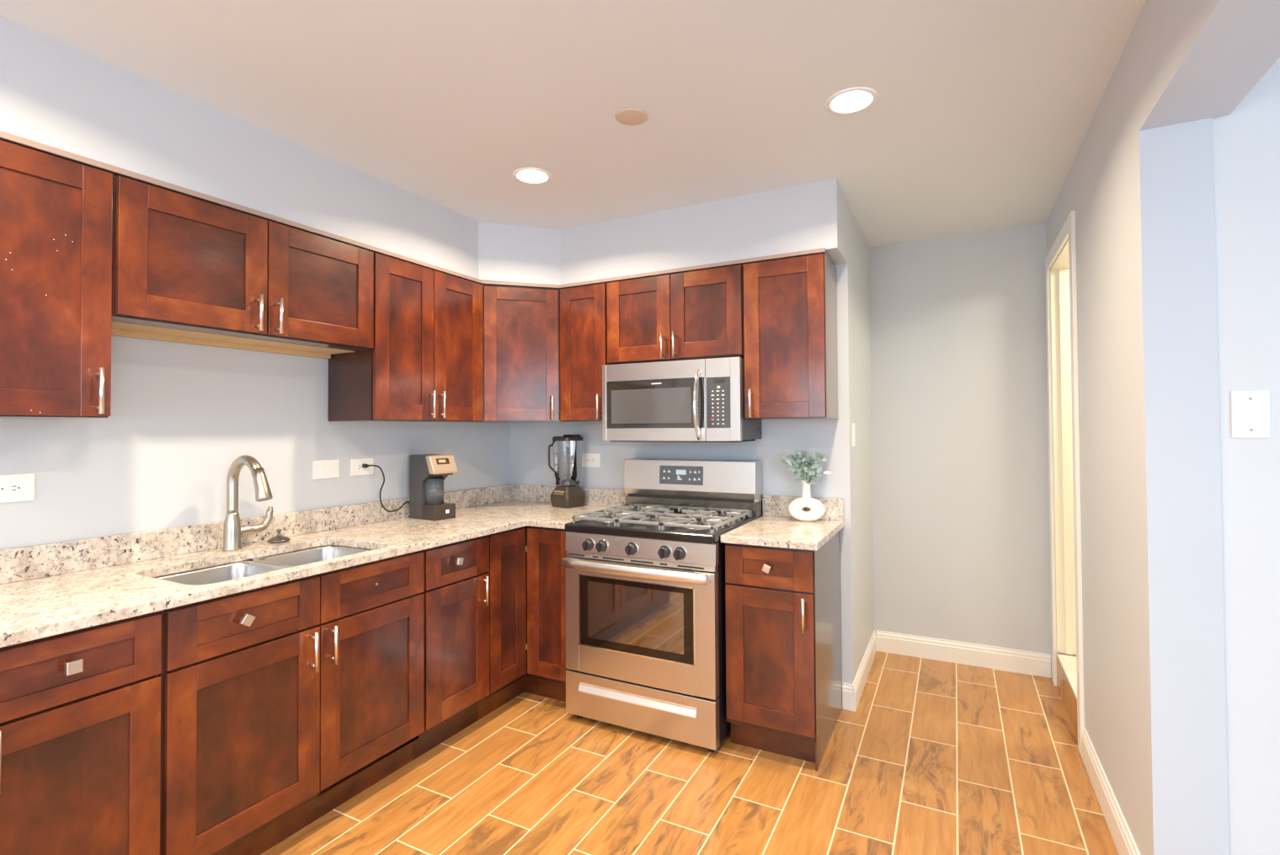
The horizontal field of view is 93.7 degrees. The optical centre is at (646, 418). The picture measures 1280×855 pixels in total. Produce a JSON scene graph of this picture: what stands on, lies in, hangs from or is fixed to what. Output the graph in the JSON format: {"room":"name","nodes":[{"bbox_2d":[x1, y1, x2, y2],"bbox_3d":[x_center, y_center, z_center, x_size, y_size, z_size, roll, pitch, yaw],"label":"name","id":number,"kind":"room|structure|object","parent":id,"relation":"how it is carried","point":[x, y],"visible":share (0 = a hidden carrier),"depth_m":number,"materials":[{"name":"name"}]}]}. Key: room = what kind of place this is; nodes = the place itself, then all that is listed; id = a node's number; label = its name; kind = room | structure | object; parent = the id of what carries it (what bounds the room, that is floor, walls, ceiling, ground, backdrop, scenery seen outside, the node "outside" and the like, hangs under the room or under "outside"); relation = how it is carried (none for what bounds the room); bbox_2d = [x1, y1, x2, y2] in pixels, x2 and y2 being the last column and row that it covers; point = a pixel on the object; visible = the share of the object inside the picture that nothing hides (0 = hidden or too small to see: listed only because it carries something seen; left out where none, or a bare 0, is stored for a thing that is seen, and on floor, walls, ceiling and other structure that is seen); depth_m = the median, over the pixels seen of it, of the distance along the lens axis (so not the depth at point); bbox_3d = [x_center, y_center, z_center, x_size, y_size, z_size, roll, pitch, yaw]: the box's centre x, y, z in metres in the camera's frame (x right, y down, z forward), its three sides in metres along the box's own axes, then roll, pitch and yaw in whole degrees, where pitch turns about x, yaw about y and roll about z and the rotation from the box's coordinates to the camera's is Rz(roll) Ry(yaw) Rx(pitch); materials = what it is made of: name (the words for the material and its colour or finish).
{"room":"kitchen","nodes":[
{"label":"kitchen","id":0,"kind":"room"},
{"bbox_2d":[0,335,510,549],"bbox_3d":[-2.183,0.162,1.455,0.100,2.478,5.700,-1,-1,27],"label":"wall","id":1,"kind":"structure","parent":0,"point":[181,414],"depth_m":2.29,"materials":[{"name":"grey paint"}]},
{"bbox_2d":[0,473,34,502],"bbox_3d":[-1.937,0.211,1.813,0.007,0.084,0.126,-1,-1,27],"label":"wall outlet","id":2,"kind":"object","parent":1,"relation":"attached to","point":[13,488],"visible":1,"depth_m":1.83,"materials":[{"name":"white plastic"}]},
{"bbox_2d":[0,481,21,494],"bbox_3d":[-1.935,0.211,1.812,0.003,0.034,0.068,-1,-1,27],"label":"receptacle","id":3,"kind":"object","parent":2,"relation":"attached to","point":[6,488],"depth_m":1.82,"materials":[{"name":"white plastic"}]},
{"bbox_2d":[0,138,112,418],"bbox_3d":[-1.831,-0.376,1.650,0.350,0.743,0.476,-1,-1,27],"label":"upper cabinet","id":4,"kind":"object","parent":1,"relation":"attached to","point":[56,212],"visible":1,"depth_m":1.69,"materials":[{"name":"brown wood"}]},
{"bbox_2d":[111,172,373,358],"bbox_3d":[-1.515,-0.510,2.270,0.350,0.458,0.907,-1,-1,27],"label":"upper cabinet","id":5,"kind":"object","parent":1,"relation":"attached to","point":[186,269],"visible":0.95,"depth_m":2.12,"materials":[{"name":"brown wood"}]},
{"bbox_2d":[0,484,511,584],"bbox_3d":[-1.578,0.453,2.488,0.020,0.101,3.098,-1,-1,27],"label":"backsplash","id":6,"kind":"structure","parent":1,"relation":"attached to","point":[20,563],"depth_m":2.20,"materials":[{"name":"beige stone"}]},
{"bbox_2d":[312,458,339,479],"bbox_3d":[-1.462,0.231,2.737,0.008,0.084,0.128,-1,-1,27],"label":"wall switch","id":7,"kind":"object","parent":1,"relation":"attached to","point":[322,468],"visible":1,"depth_m":2.73,"materials":[{"name":"white plastic"}]},
{"bbox_2d":[350,458,373,475],"bbox_3d":[-1.376,0.233,2.904,0.007,0.080,0.125,-1,-1,27],"label":"wall outlet","id":8,"kind":"object","parent":1,"relation":"attached to","point":[356,468],"visible":0.91,"depth_m":2.90,"materials":[{"name":"white plastic"}]},
{"bbox_2d":[356,463,368,470],"bbox_3d":[-1.375,0.233,2.903,0.003,0.034,0.068,-1,-1,27],"label":"receptacle","id":9,"kind":"object","parent":8,"relation":"attached to","point":[359,466],"depth_m":2.89,"materials":[{"name":"white plastic"}]},
{"bbox_2d":[328,250,482,421],"bbox_3d":[-1.150,-0.358,2.975,0.350,0.743,0.680,-1,-1,27],"label":"upper cabinet","id":10,"kind":"object","parent":1,"relation":"attached to","point":[424,362],"visible":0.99,"depth_m":2.81,"materials":[{"name":"brown wood"}]},
{"bbox_2d":[0,16,847,288],"bbox_3d":[-1.210,-0.936,0.970,2.102,0.312,5.500,-1,-1,27],"label":"soffit","id":11,"kind":"structure","parent":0,"point":[55,93],"depth_m":2.48,"materials":[{"name":"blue paint"}]},
{"bbox_2d":[0,0,1146,247],"bbox_3d":[0.366,-1.147,0.654,5.400,0.080,6.575,-1,-1,27],"label":"ceiling","id":12,"kind":"structure","parent":0,"point":[982,113],"depth_m":1.96,"materials":[{"name":"paint"}]},
{"bbox_2d":[512,167,551,184],"bbox_3d":[-0.503,-1.065,2.638,0.166,0.006,0.166,-1,-1,27],"label":"recessed light","id":13,"kind":"object","parent":12,"relation":"in","point":[532,175],"visible":1,"depth_m":2.63,"materials":[{"name":"white paint"}]},
{"bbox_2d":[615,107,647,125],"bbox_3d":[-0.054,-1.076,2.141,0.116,0.006,0.116,-1,-1,27],"label":"cover plate","id":14,"kind":"object","parent":12,"relation":"attached to","point":[630,116],"visible":1,"depth_m":2.13,"materials":[{"name":"beige paint"}]},
{"bbox_2d":[826,87,877,114],"bbox_3d":[0.699,-1.083,2.050,0.166,0.006,0.166,-1,-1,27],"label":"recessed light","id":15,"kind":"object","parent":12,"relation":"in","point":[850,100],"visible":1,"depth_m":2.04,"materials":[{"name":"white plastic"}]},
{"bbox_2d":[510,199,855,683],"bbox_3d":[0.076,0.181,3.442,2.102,2.478,0.100,-1,-1,27],"label":"wall","id":16,"kind":"structure","parent":0,"point":[530,442],"depth_m":3.07,"materials":[{"name":"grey paint"}]},
{"bbox_2d":[458,283,569,422],"bbox_3d":[-0.748,-0.352,3.480,0.606,0.743,0.588,-1,-1,27],"label":"upper cabinet","id":17,"kind":"object","parent":16,"relation":"attached to","point":[521,324],"visible":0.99,"depth_m":3.27,"materials":[{"name":"brown wood"}]},
{"bbox_2d":[0,130,825,287],"bbox_3d":[-0.994,-0.749,2.369,3.388,0.017,1.356,0,-1,-32],"label":"trim","id":18,"kind":"structure","parent":17,"relation":"attached to","point":[4,136],"depth_m":2.40,"materials":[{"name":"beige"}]},
{"bbox_2d":[511,484,626,506],"bbox_3d":[-0.470,0.465,3.649,0.889,0.101,0.020,-1,-1,27],"label":"backsplash","id":19,"kind":"structure","parent":16,"relation":"attached to","point":[594,496],"depth_m":3.59,"materials":[{"name":"beige stone"}]},
{"bbox_2d":[560,282,609,421],"bbox_3d":[-0.291,-0.356,3.379,0.304,0.743,0.350,-1,-1,27],"label":"upper cabinet","id":20,"kind":"object","parent":16,"relation":"attached to","point":[583,308],"visible":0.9,"depth_m":3.26,"materials":[{"name":"brown wood"}]},
{"bbox_2d":[581,453,600,467],"bbox_3d":[-0.338,0.249,3.593,0.136,0.083,0.007,-1,-1,27],"label":"wall outlet","id":21,"kind":"object","parent":16,"relation":"attached to","point":[589,460],"visible":0.84,"depth_m":3.59,"materials":[{"name":"white plastic"}]},
{"bbox_2d":[585,457,594,463],"bbox_3d":[-0.339,0.249,3.591,0.068,0.034,0.003,-1,-1,27],"label":"receptacle","id":22,"kind":"object","parent":21,"relation":"attached to","point":[588,460],"depth_m":3.59,"materials":[{"name":"white plastic"}]},
{"bbox_2d":[606,263,744,364],"bbox_3d":[0.179,-0.515,3.139,0.754,0.440,0.350,-1,-1,27],"label":"upper cabinet","id":23,"kind":"object","parent":16,"relation":"attached to","point":[697,314],"visible":0.98,"depth_m":3.00,"materials":[{"name":"brown wood"}]},
{"bbox_2d":[602,356,761,442],"bbox_3d":[0.166,-0.083,3.101,0.754,0.401,0.425,-1,-1,27],"label":"microwave","id":24,"kind":"object","parent":23,"relation":"attached to","point":[700,400],"visible":0.99,"depth_m":2.96,"materials":[{"name":"grey metal"}]},
{"bbox_2d":[743,252,837,419],"bbox_3d":[0.687,-0.371,2.876,0.382,0.743,0.350,-1,-1,27],"label":"upper cabinet","id":25,"kind":"object","parent":16,"relation":"attached to","point":[790,304],"visible":1,"depth_m":2.76,"materials":[{"name":"brown wood"}]},
{"bbox_2d":[762,495,843,520],"bbox_3d":[0.779,0.445,3.007,0.400,0.105,0.020,-1,-1,27],"label":"backsplash","id":26,"kind":"structure","parent":16,"relation":"attached to","point":[773,505],"depth_m":3.03,"materials":[{"name":"beige stone"}]},
{"bbox_2d":[842,682,852,710],"bbox_3d":[0.972,1.344,2.901,0.046,0.122,0.015,-1,-1,27],"label":"baseboard","id":27,"kind":"structure","parent":16,"relation":"attached to","point":[846,687],"depth_m":2.90,"materials":[{"name":"white paint"}]},
{"bbox_2d":[260,650,1119,854],"bbox_3d":[0.382,1.401,0.612,5.400,0.060,6.575,-1,-1,27],"label":"floor","id":28,"kind":"structure","parent":0,"point":[933,757],"depth_m":2.27,"materials":[{"name":"brown tile"}]},
{"bbox_2d":[0,610,161,854],"bbox_3d":[-1.682,0.960,1.564,0.660,0.879,0.456,-1,-1,27],"label":"base cabinet","id":29,"kind":"object","parent":28,"relation":"on","point":[80,710],"visible":0.94,"depth_m":1.49,"materials":[{"name":"brown wood"}]},
{"bbox_2d":[159,549,423,854],"bbox_3d":[-1.368,0.968,2.175,0.660,0.879,0.911,-1,-1,27],"label":"base cabinet","id":30,"kind":"object","parent":28,"relation":"on","point":[283,703],"visible":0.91,"depth_m":1.95,"materials":[{"name":"brown wood"}]},
{"bbox_2d":[412,534,489,760],"bbox_3d":[-1.073,0.976,2.749,0.660,0.879,0.380,-1,-1,27],"label":"base cabinet","id":31,"kind":"object","parent":28,"relation":"on","point":[456,593],"visible":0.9,"depth_m":2.60,"materials":[{"name":"brown wood"}]},
{"bbox_2d":[477,525,568,719],"bbox_3d":[-0.674,0.982,3.256,0.906,0.879,0.886,-1,-1,27],"label":"base cabinet","id":32,"kind":"object","parent":28,"relation":"on","point":[527,597],"visible":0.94,"depth_m":2.96,"materials":[{"name":"brown wood"}]},
{"bbox_2d":[0,500,613,647],"bbox_3d":[-1.182,0.513,2.284,0.910,0.031,3.098,-1,-1,27],"label":"countertop","id":33,"kind":"structure","parent":32,"relation":"on","point":[33,609],"depth_m":1.96,"materials":[{"name":"beige stone"}]},
{"bbox_2d":[222,454,273,551],"bbox_3d":[-1.470,0.319,2.302,0.260,0.362,0.183,-1,-1,27],"label":"kitchen faucet","id":34,"kind":"object","parent":33,"relation":"on","point":[233,531],"visible":1,"depth_m":2.27,"materials":[{"name":"silver metal"}]},
{"bbox_2d":[222,512,242,551],"bbox_3d":[-1.583,0.429,2.292,0.064,0.142,0.064,-1,-1,27],"label":"base","id":35,"kind":"object","parent":34,"relation":"attached to","point":[232,530],"depth_m":2.27,"materials":[{"name":"silver metal"}]},
{"bbox_2d":[153,544,372,585],"bbox_3d":[-1.327,0.621,2.146,0.439,0.185,0.727,-1,-1,27],"label":"sink","id":36,"kind":"object","parent":33,"relation":"in","point":[230,571],"visible":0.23,"depth_m":2.21,"materials":[{"name":"silver metal"}]},
{"bbox_2d":[266,528,290,543],"bbox_3d":[-1.503,0.477,2.451,0.082,0.051,0.082,-1,-1,27],"label":"strainer","id":37,"kind":"object","parent":33,"relation":"on","point":[279,538],"visible":1,"depth_m":2.43,"materials":[{"name":"silver metal"}]},
{"bbox_2d":[362,453,457,520],"bbox_3d":[-1.181,0.346,2.997,0.235,0.327,0.393,-1,-1,36],"label":"coffee maker","id":38,"kind":"object","parent":33,"relation":"on","point":[428,472],"visible":1,"depth_m":3.05,"materials":[{"name":"grey plastic"}]},
{"bbox_2d":[422,501,455,520],"bbox_3d":[-1.060,0.473,3.061,0.106,0.074,0.124,-1,-1,36],"label":"drip tray","id":39,"kind":"object","parent":38,"relation":"on","point":[431,510],"depth_m":3.02,"materials":[{"name":"black plastic"}]},
{"bbox_2d":[548,434,585,507],"bbox_3d":[-0.472,0.304,3.529,0.186,0.420,0.156,-1,-1,40],"label":"blender","id":40,"kind":"object","parent":33,"relation":"on","point":[569,493],"visible":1,"depth_m":3.51,"materials":[{"name":"brown plastic"}]},
{"bbox_2d":[561,458,762,751],"bbox_3d":[0.093,0.814,2.933,0.754,1.195,0.759,-1,-1,27],"label":"gas range","id":41,"kind":"object","parent":28,"relation":"on","point":[645,577],"visible":0.99,"depth_m":2.67,"materials":[{"name":"silver metal"}]},
{"bbox_2d":[565,508,757,543],"bbox_3d":[0.090,0.512,2.935,0.754,0.039,0.634,-1,-1,27],"label":"cooktop","id":42,"kind":"object","parent":41,"relation":"in","point":[658,534],"depth_m":2.69,"materials":[{"name":"black metal"}]},
{"bbox_2d":[725,529,842,771],"bbox_3d":[0.629,0.965,2.714,0.380,0.879,0.660,-1,-1,27],"label":"base cabinet","id":43,"kind":"object","parent":28,"relation":"on","point":[783,605],"visible":0.96,"depth_m":2.48,"materials":[{"name":"brown wood"}]},
{"bbox_2d":[720,515,844,550],"bbox_3d":[0.637,0.509,2.728,0.402,0.031,0.646,-1,-1,27],"label":"countertop","id":44,"kind":"structure","parent":43,"relation":"on","point":[776,531],"depth_m":2.58,"materials":[{"name":"beige stone"}]},
{"bbox_2d":[788,479,825,521],"bbox_3d":[0.775,0.396,2.911,0.174,0.200,0.067,-1,-1,19],"label":"vase","id":45,"kind":"object","parent":44,"relation":"on","point":[817,510],"visible":0.98,"depth_m":2.89,"materials":[{"name":"white ceramic"}]},
{"bbox_2d":[781,449,831,483],"bbox_3d":[0.771,0.259,2.916,0.232,0.214,0.144,0,-1,7],"label":"sprigs","id":46,"kind":"object","parent":45,"relation":"in","point":[808,468],"visible":1,"depth_m":2.90,"materials":[{"name":"green plant"}]},
{"bbox_2d":[849,207,874,675],"bbox_3d":[1.166,0.173,3.374,0.100,2.478,0.775,-1,-1,27],"label":"wall","id":47,"kind":"structure","parent":0,"point":[860,258],"depth_m":3.30,"materials":[{"name":"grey paint"}]},
{"bbox_2d":[852,422,855,446],"bbox_3d":[1.043,0.082,3.016,0.008,0.118,0.075,-1,-1,27],"label":"light switch","id":48,"kind":"object","parent":47,"relation":"attached to","point":[853,424],"visible":1,"depth_m":3.00,"materials":[{"name":"white plastic"}]},
{"bbox_2d":[852,629,876,711],"bbox_3d":[1.199,1.349,3.277,0.015,0.122,0.890,-1,-1,27],"label":"baseboard","id":49,"kind":"structure","parent":47,"relation":"attached to","point":[858,685],"depth_m":3.16,"materials":[{"name":"white paint"}]},
{"bbox_2d":[869,223,1051,677],"bbox_3d":[1.827,0.171,3.526,1.137,2.478,0.100,-1,-1,27],"label":"wall","id":50,"kind":"structure","parent":0,"point":[960,445],"depth_m":3.47,"materials":[{"name":"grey paint"}]},
{"bbox_2d":[876,629,1050,677],"bbox_3d":[1.800,1.349,3.459,0.888,0.122,0.015,-1,-1,27],"label":"baseboard","id":51,"kind":"structure","parent":50,"relation":"attached to","point":[986,656],"depth_m":3.44,"materials":[{"name":"white paint"}]},
{"bbox_2d":[1056,653,1077,699],"bbox_3d":[2.558,1.215,2.530,1.294,0.012,0.655,-1,-1,27],"label":"floor landing tiles","id":52,"kind":"structure","parent":0,"point":[1068,663],"depth_m":2.93,"materials":[{"name":"white"}]},
{"bbox_2d":[1056,656,1077,737],"bbox_3d":[2.564,1.305,2.545,1.283,0.168,0.695,-1,-1,27],"label":"floor","id":53,"kind":"structure","parent":0,"point":[1069,698],"depth_m":2.85,"materials":[{"name":"brown wood"}]},
{"bbox_2d":[1045,0,1279,854],"bbox_3d":[0.830,0.125,0.399,0.186,2.478,6.375,-1,-1,27],"label":"wall","id":54,"kind":"structure","parent":0,"point":[1138,184],"depth_m":1.62,"materials":[{"name":"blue paint"}]},
{"bbox_2d":[1045,210,1084,755],"bbox_3d":[2.035,0.265,2.830,0.137,2.265,0.825,-1,-1,27],"label":"door","id":55,"kind":"structure","parent":54,"relation":"in","point":[1060,262],"depth_m":3.12,"materials":[{"name":"white paint"}]},
{"bbox_2d":[1081,727,1140,854],"bbox_3d":[1.578,1.326,2.042,0.015,0.122,0.963,-1,-1,27],"label":"baseboard","id":56,"kind":"structure","parent":54,"relation":"attached to","point":[1124,842],"depth_m":2.06,"materials":[{"name":"white paint"}]},
{"bbox_2d":[1212,57,1279,854],"bbox_3d":[2.424,0.128,1.153,2.028,2.478,0.106,-1,-1,27],"label":"wall","id":57,"kind":"structure","parent":0,"point":[1246,140],"depth_m":1.54,"materials":[{"name":"white paint"}]},
{"bbox_2d":[1230,389,1270,437],"bbox_3d":[1.551,-0.011,1.540,0.074,0.122,0.006,-1,-1,27],"label":"blank wall plate","id":58,"kind":"object","parent":57,"relation":"attached to","point":[1250,418],"visible":1,"depth_m":1.54,"materials":[{"name":"white plastic"}]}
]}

